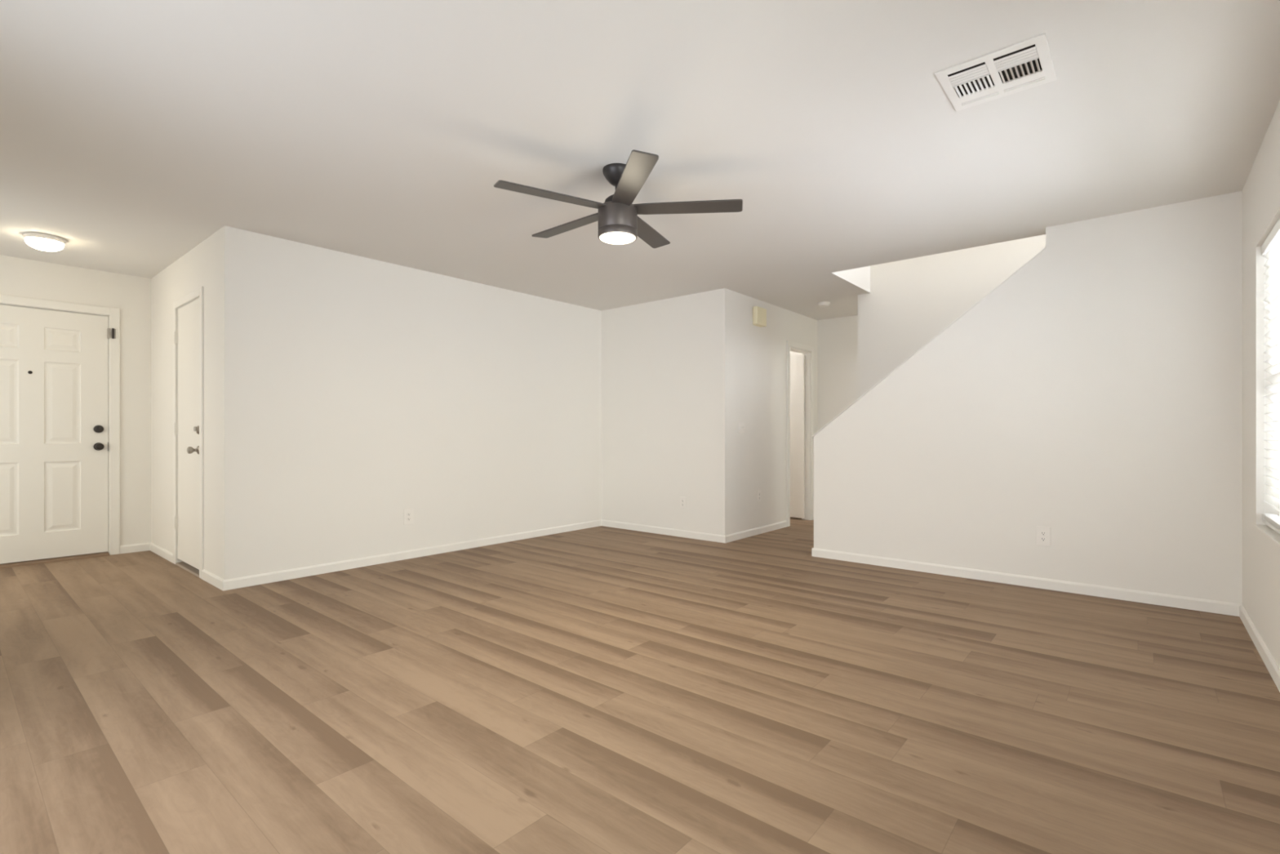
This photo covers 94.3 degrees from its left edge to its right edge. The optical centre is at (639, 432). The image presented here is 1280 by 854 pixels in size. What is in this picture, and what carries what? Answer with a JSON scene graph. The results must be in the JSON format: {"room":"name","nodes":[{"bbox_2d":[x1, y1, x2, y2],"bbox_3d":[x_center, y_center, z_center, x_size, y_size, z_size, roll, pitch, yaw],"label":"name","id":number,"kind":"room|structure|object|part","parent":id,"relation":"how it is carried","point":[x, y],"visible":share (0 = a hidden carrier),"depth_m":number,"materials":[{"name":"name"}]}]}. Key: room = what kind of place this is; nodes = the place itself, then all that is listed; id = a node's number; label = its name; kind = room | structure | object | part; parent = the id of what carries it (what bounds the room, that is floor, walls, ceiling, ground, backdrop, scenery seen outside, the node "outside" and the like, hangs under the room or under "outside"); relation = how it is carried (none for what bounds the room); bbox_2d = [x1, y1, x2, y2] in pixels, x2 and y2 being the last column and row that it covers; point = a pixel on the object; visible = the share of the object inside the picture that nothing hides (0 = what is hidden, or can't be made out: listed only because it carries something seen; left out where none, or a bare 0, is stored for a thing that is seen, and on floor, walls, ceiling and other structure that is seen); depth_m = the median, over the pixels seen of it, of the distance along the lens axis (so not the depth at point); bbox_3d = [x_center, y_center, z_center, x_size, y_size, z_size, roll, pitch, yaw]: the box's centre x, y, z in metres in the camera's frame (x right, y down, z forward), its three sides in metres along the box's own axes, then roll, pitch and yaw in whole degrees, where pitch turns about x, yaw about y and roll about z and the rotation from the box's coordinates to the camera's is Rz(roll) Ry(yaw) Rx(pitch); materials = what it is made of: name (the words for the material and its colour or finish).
{"room":"empty living room","nodes":[
{"label":"empty living room","id":0,"kind":"room"},
{"bbox_2d":[0,254,151,545],"bbox_3d":[-5.056,-0.168,4.668,0.150,2.440,2.104,0,0,40],"label":"wall","id":1,"kind":"structure","parent":0,"point":[19,277],"depth_m":5.21,"materials":[{"name":"white paint"}]},
{"bbox_2d":[0,294,119,568],"bbox_3d":[-4.900,-0.013,4.784,0.180,2.131,1.064,0,0,40],"label":"door","id":2,"kind":"structure","parent":1,"relation":"in","point":[60,370],"depth_m":4.89,"materials":[{"name":"white paint"}]},
{"bbox_3d":[-4.605,0.116,5.055,0.080,0.066,0.066,0,0,40],"label":"knob","id":3,"kind":"part","parent":2,"relation":"part of","materials":[{"name":"brown metal"}]},
{"bbox_2d":[120,542,151,553],"bbox_3d":[-4.459,1.017,5.249,0.012,0.070,0.218,0,0,40],"label":"baseboard","id":4,"kind":"structure","parent":1,"relation":"attached to","point":[143,546],"depth_m":5.24,"materials":[{"name":"white paint"}]},
{"bbox_2d":[151,229,219,577],"bbox_3d":[-3.594,-0.168,4.736,1.996,2.440,0.114,0,0,40],"label":"wall","id":5,"kind":"structure","parent":0,"point":[199,267],"depth_m":4.79,"materials":[{"name":"white paint"}]},
{"bbox_2d":[150,542,223,590],"bbox_3d":[-3.587,1.017,4.647,2.098,0.070,0.012,0,0,40],"label":"baseboard","id":6,"kind":"structure","parent":5,"relation":"attached to","point":[207,576],"depth_m":4.27,"materials":[{"name":"white paint"}]},
{"bbox_2d":[173,286,203,578],"bbox_3d":[-3.443,-0.003,4.563,0.800,2.110,0.183,0,0,40],"label":"door","id":7,"kind":"structure","parent":5,"relation":"in","point":[188,319],"depth_m":4.57,"materials":[{"name":"white paint"}]},
{"bbox_3d":[-3.269,0.125,4.343,0.062,0.062,0.073,0,0,40],"label":"knob","id":8,"kind":"part","parent":7,"relation":"part of","materials":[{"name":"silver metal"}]},
{"bbox_2d":[219,226,601,579],"bbox_3d":[-1.654,-0.168,5.397,0.114,2.440,3.630,0,0,40],"label":"wall","id":9,"kind":"structure","parent":0,"point":[357,393],"depth_m":4.82,"materials":[{"name":"white paint"}]},
{"bbox_2d":[404,508,413,524],"bbox_3d":[-1.936,0.700,4.968,0.009,0.132,0.086,0,0,40],"label":"wall outlet","id":10,"kind":"object","parent":9,"relation":"attached to","point":[408,513],"visible":1,"depth_m":4.96,"materials":[{"name":"white plastic"}]},
{"bbox_2d":[222,519,601,591],"bbox_3d":[-1.613,1.017,5.348,0.012,0.070,3.630,0,0,40],"label":"baseboard","id":11,"kind":"structure","parent":9,"relation":"attached to","point":[260,579],"depth_m":4.82,"materials":[{"name":"white paint"}]},
{"bbox_2d":[0,516,1279,853],"bbox_3d":[-0.353,1.112,4.586,7.640,0.120,8.050,0,0,40],"label":"floor","id":12,"kind":"structure","parent":0,"point":[601,689],"depth_m":2.23,"materials":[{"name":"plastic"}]},
{"bbox_2d":[0,0,1279,319],"bbox_3d":[-0.353,-1.518,4.586,7.640,0.260,8.050,0,0,40],"label":"ceiling","id":13,"kind":"structure","parent":0,"point":[133,132],"depth_m":2.69,"materials":[{"name":"white paint"}]},
{"bbox_2d":[22,232,66,251],"bbox_3d":[-4.217,-1.341,4.205,0.216,0.094,0.216,0,0,40],"label":"ceiling light","id":14,"kind":"object","parent":13,"relation":"attached to","point":[43,242],"visible":1,"depth_m":4.15,"materials":[{"name":"white glass"}]},
{"bbox_2d":[493,150,742,248],"bbox_3d":[-0.154,-1.199,3.161,1.215,0.378,1.268,0,0,40],"label":"ceiling fan","id":15,"kind":"object","parent":13,"relation":"hanging from","point":[619,223],"visible":1,"depth_m":3.05,"materials":[{"name":"grey"}]},
{"bbox_3d":[-0.436,-1.176,2.942,0.569,0.008,0.119,0,8,-31],"label":"blade","id":16,"kind":"part","parent":15,"relation":"part of","materials":[{"name":"grey"}]},
{"bbox_3d":[-0.396,-1.176,3.374,0.569,0.008,0.119,0,8,41],"label":"blade","id":17,"kind":"part","parent":15,"relation":"part of","materials":[{"name":"grey"}]},
{"bbox_3d":[-0.118,-1.222,3.131,0.140,0.077,0.140,0,0,40],"label":"motor","id":18,"kind":"part","parent":15,"relation":"part of","materials":[{"name":"grey"}]},
{"bbox_3d":[-0.037,-1.176,2.770,0.119,0.008,0.569,8,-2,-13],"label":"blade","id":19,"kind":"part","parent":15,"relation":"part of","materials":[{"name":"grey"}]},
{"bbox_3d":[0.028,-1.176,3.470,0.119,0.008,0.569,-9,-3,23],"label":"blade","id":20,"kind":"part","parent":15,"relation":"part of","materials":[{"name":"grey"}]},
{"bbox_3d":[0.250,-1.176,3.097,0.569,0.008,0.119,0,-8,5],"label":"blade","id":21,"kind":"part","parent":15,"relation":"part of","materials":[{"name":"grey"}]},
{"bbox_2d":[817,301,830,306],"bbox_3d":[1.957,-1.367,6.320,0.128,0.041,0.128,0,0,40],"label":"smoke detector","id":22,"kind":"object","parent":13,"relation":"attached to","point":[823,304],"visible":1,"depth_m":6.28,"materials":[{"name":"white plastic"}]},
{"bbox_2d":[934,33,1056,111],"bbox_3d":[1.383,-1.382,2.307,0.355,0.011,0.350,0,0,40],"label":"ceiling vent","id":23,"kind":"object","parent":13,"relation":"in","point":[1028,64],"visible":1,"depth_m":2.29,"materials":[{"name":"white metal"}]},
{"bbox_2d":[601,288,731,535],"bbox_3d":[0.181,-0.168,6.298,1.754,2.440,0.114,0,0,40],"label":"wall","id":24,"kind":"structure","parent":0,"point":[666,363],"depth_m":6.14,"materials":[{"name":"white paint"}]},
{"bbox_2d":[600,519,725,542],"bbox_3d":[0.188,1.017,6.209,1.652,0.070,0.012,0,0,40],"label":"baseboard","id":25,"kind":"structure","parent":24,"relation":"attached to","point":[670,531],"depth_m":6.13,"materials":[{"name":"white paint"}]},
{"bbox_2d":[680,496,685,508],"bbox_3d":[0.434,0.704,6.003,0.072,0.116,0.009,0,0,40],"label":"wall outlet","id":26,"kind":"object","parent":24,"relation":"attached to","point":[682,500],"visible":1,"depth_m":6.00,"materials":[{"name":"white plastic"}]},
{"bbox_2d":[731,290,817,533],"bbox_3d":[1.495,-0.168,6.582,0.114,2.440,2.016,0,0,40],"label":"wall","id":27,"kind":"structure","parent":0,"point":[758,354],"depth_m":6.23,"materials":[{"name":"white paint"}]},
{"bbox_2d":[725,520,786,542],"bbox_3d":[1.233,1.017,6.175,0.012,0.070,1.285,0,0,40],"label":"baseboard","id":28,"kind":"structure","parent":27,"relation":"attached to","point":[735,536],"depth_m":6.11,"materials":[{"name":"white paint"}]},
{"bbox_2d":[757,490,760,502],"bbox_3d":[1.244,0.658,6.189,0.009,0.116,0.072,0,0,40],"label":"wall outlet","id":29,"kind":"object","parent":27,"relation":"attached to","point":[758,491],"visible":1,"depth_m":6.18,"materials":[{"name":"white plastic"}]},
{"bbox_2d":[752,306,766,327],"bbox_3d":[1.236,-1.201,6.143,0.058,0.186,0.200,0,0,40],"label":"door chime","id":30,"kind":"object","parent":27,"relation":"attached to","point":[759,314],"visible":1,"depth_m":6.10,"materials":[{"name":"beige plastic"}]},
{"bbox_3d":[1.219,-1.198,6.158,0.012,0.180,0.170,0,0,40],"label":"plate","id":31,"kind":"part","parent":30,"relation":"part of","materials":[{"name":"beige plastic"}]},
{"bbox_2d":[786,340,813,526],"bbox_3d":[1.634,0.006,7.142,0.656,2.092,0.704,0,0,40],"label":"door","id":32,"kind":"structure","parent":27,"relation":"in","point":[799,368],"depth_m":7.18,"materials":[{"name":"white paint"}]},
{"bbox_2d":[790,315,857,431],"bbox_3d":[2.986,-0.168,6.716,5.270,2.440,0.114,0,0,40],"label":"wall","id":33,"kind":"structure","parent":0,"point":[837,337],"depth_m":7.16,"materials":[{"name":"white paint"}]},
{"bbox_2d":[857,234,1045,398],"bbox_3d":[3.280,-1.473,5.120,2.760,5.050,0.115,0,0,40],"label":"wall","id":34,"kind":"structure","parent":0,"point":[909,302],"depth_m":5.59,"materials":[{"name":"white paint"}]},
{"bbox_2d":[811,191,1242,604],"bbox_3d":[2.505,-0.168,4.298,2.602,2.440,0.148,0,0,40],"label":"wall","id":35,"kind":"structure","parent":0,"point":[1093,396],"depth_m":3.89,"materials":[{"name":"white paint"}]},
{"bbox_2d":[811,547,1242,616],"bbox_3d":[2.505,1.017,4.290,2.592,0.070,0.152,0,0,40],"label":"baseboard","id":36,"kind":"structure","parent":35,"relation":"attached to","point":[1174,601],"depth_m":4.00,"materials":[{"name":"white paint"}]},
{"bbox_2d":[1036,525,1050,546],"bbox_3d":[2.727,0.698,4.013,0.080,0.130,0.009,0,0,40],"label":"wall outlet","id":37,"kind":"object","parent":35,"relation":"attached to","point":[1043,533],"visible":1,"depth_m":4.01,"materials":[{"name":"white plastic"}]},
{"bbox_2d":[1040,537,1046,541],"bbox_3d":[2.726,0.718,4.011,0.034,0.025,0.005,0,0,40],"label":"receptacle","id":38,"kind":"object","parent":37,"relation":"attached to","point":[1042,539],"depth_m":4.01,"materials":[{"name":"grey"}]},
{"bbox_2d":[1040,531,1046,535],"bbox_3d":[2.726,0.678,4.011,0.034,0.025,0.005,0,0,40],"label":"receptacle","id":39,"kind":"object","parent":37,"relation":"attached to","point":[1042,533],"depth_m":4.01,"materials":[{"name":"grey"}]},
{"bbox_2d":[1242,100,1279,667],"bbox_3d":[1.752,-0.168,1.282,0.140,2.440,5.720,0,0,40],"label":"wall","id":40,"kind":"structure","parent":0,"point":[1261,188],"depth_m":2.98,"materials":[{"name":"white paint"}]},
{"bbox_2d":[1239,604,1279,692],"bbox_3d":[1.693,1.017,1.331,0.012,0.070,5.418,0,0,40],"label":"baseboard","id":41,"kind":"structure","parent":40,"relation":"attached to","point":[1267,657],"depth_m":2.79,"materials":[{"name":"white paint"}]},
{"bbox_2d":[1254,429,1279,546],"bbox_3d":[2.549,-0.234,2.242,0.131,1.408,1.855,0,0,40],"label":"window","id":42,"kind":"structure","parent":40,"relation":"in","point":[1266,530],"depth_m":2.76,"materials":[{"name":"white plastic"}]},
{"bbox_3d":[2.531,0.464,2.256,0.086,0.010,1.855,0,0,40],"label":"sill","id":43,"kind":"part","parent":42,"relation":"part of","materials":[{"name":"white paint"}]},
{"bbox_2d":[1261,217,1279,533],"bbox_3d":[2.539,-0.245,2.253,0.056,1.380,1.839,0,0,40],"label":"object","id":44,"kind":"structure","parent":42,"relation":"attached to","point":[1270,248],"depth_m":2.82,"materials":[{"name":"white"}]},
{"bbox_3d":[3.060,-0.226,2.869,0.056,1.325,0.002,0,0,40],"label":"ladder cord","id":45,"kind":"part","parent":44,"relation":"part of","materials":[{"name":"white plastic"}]},
{"bbox_3d":[2.538,-0.910,2.253,0.054,0.049,1.835,0,0,40],"label":"head rail","id":46,"kind":"part","parent":44,"relation":"part of","materials":[{"name":"white plastic"}]},
{"bbox_3d":[2.539,0.436,2.253,0.048,0.018,1.835,0,0,40],"label":"rail","id":47,"kind":"part","parent":44,"relation":"part of","materials":[{"name":"white"}]}
]}

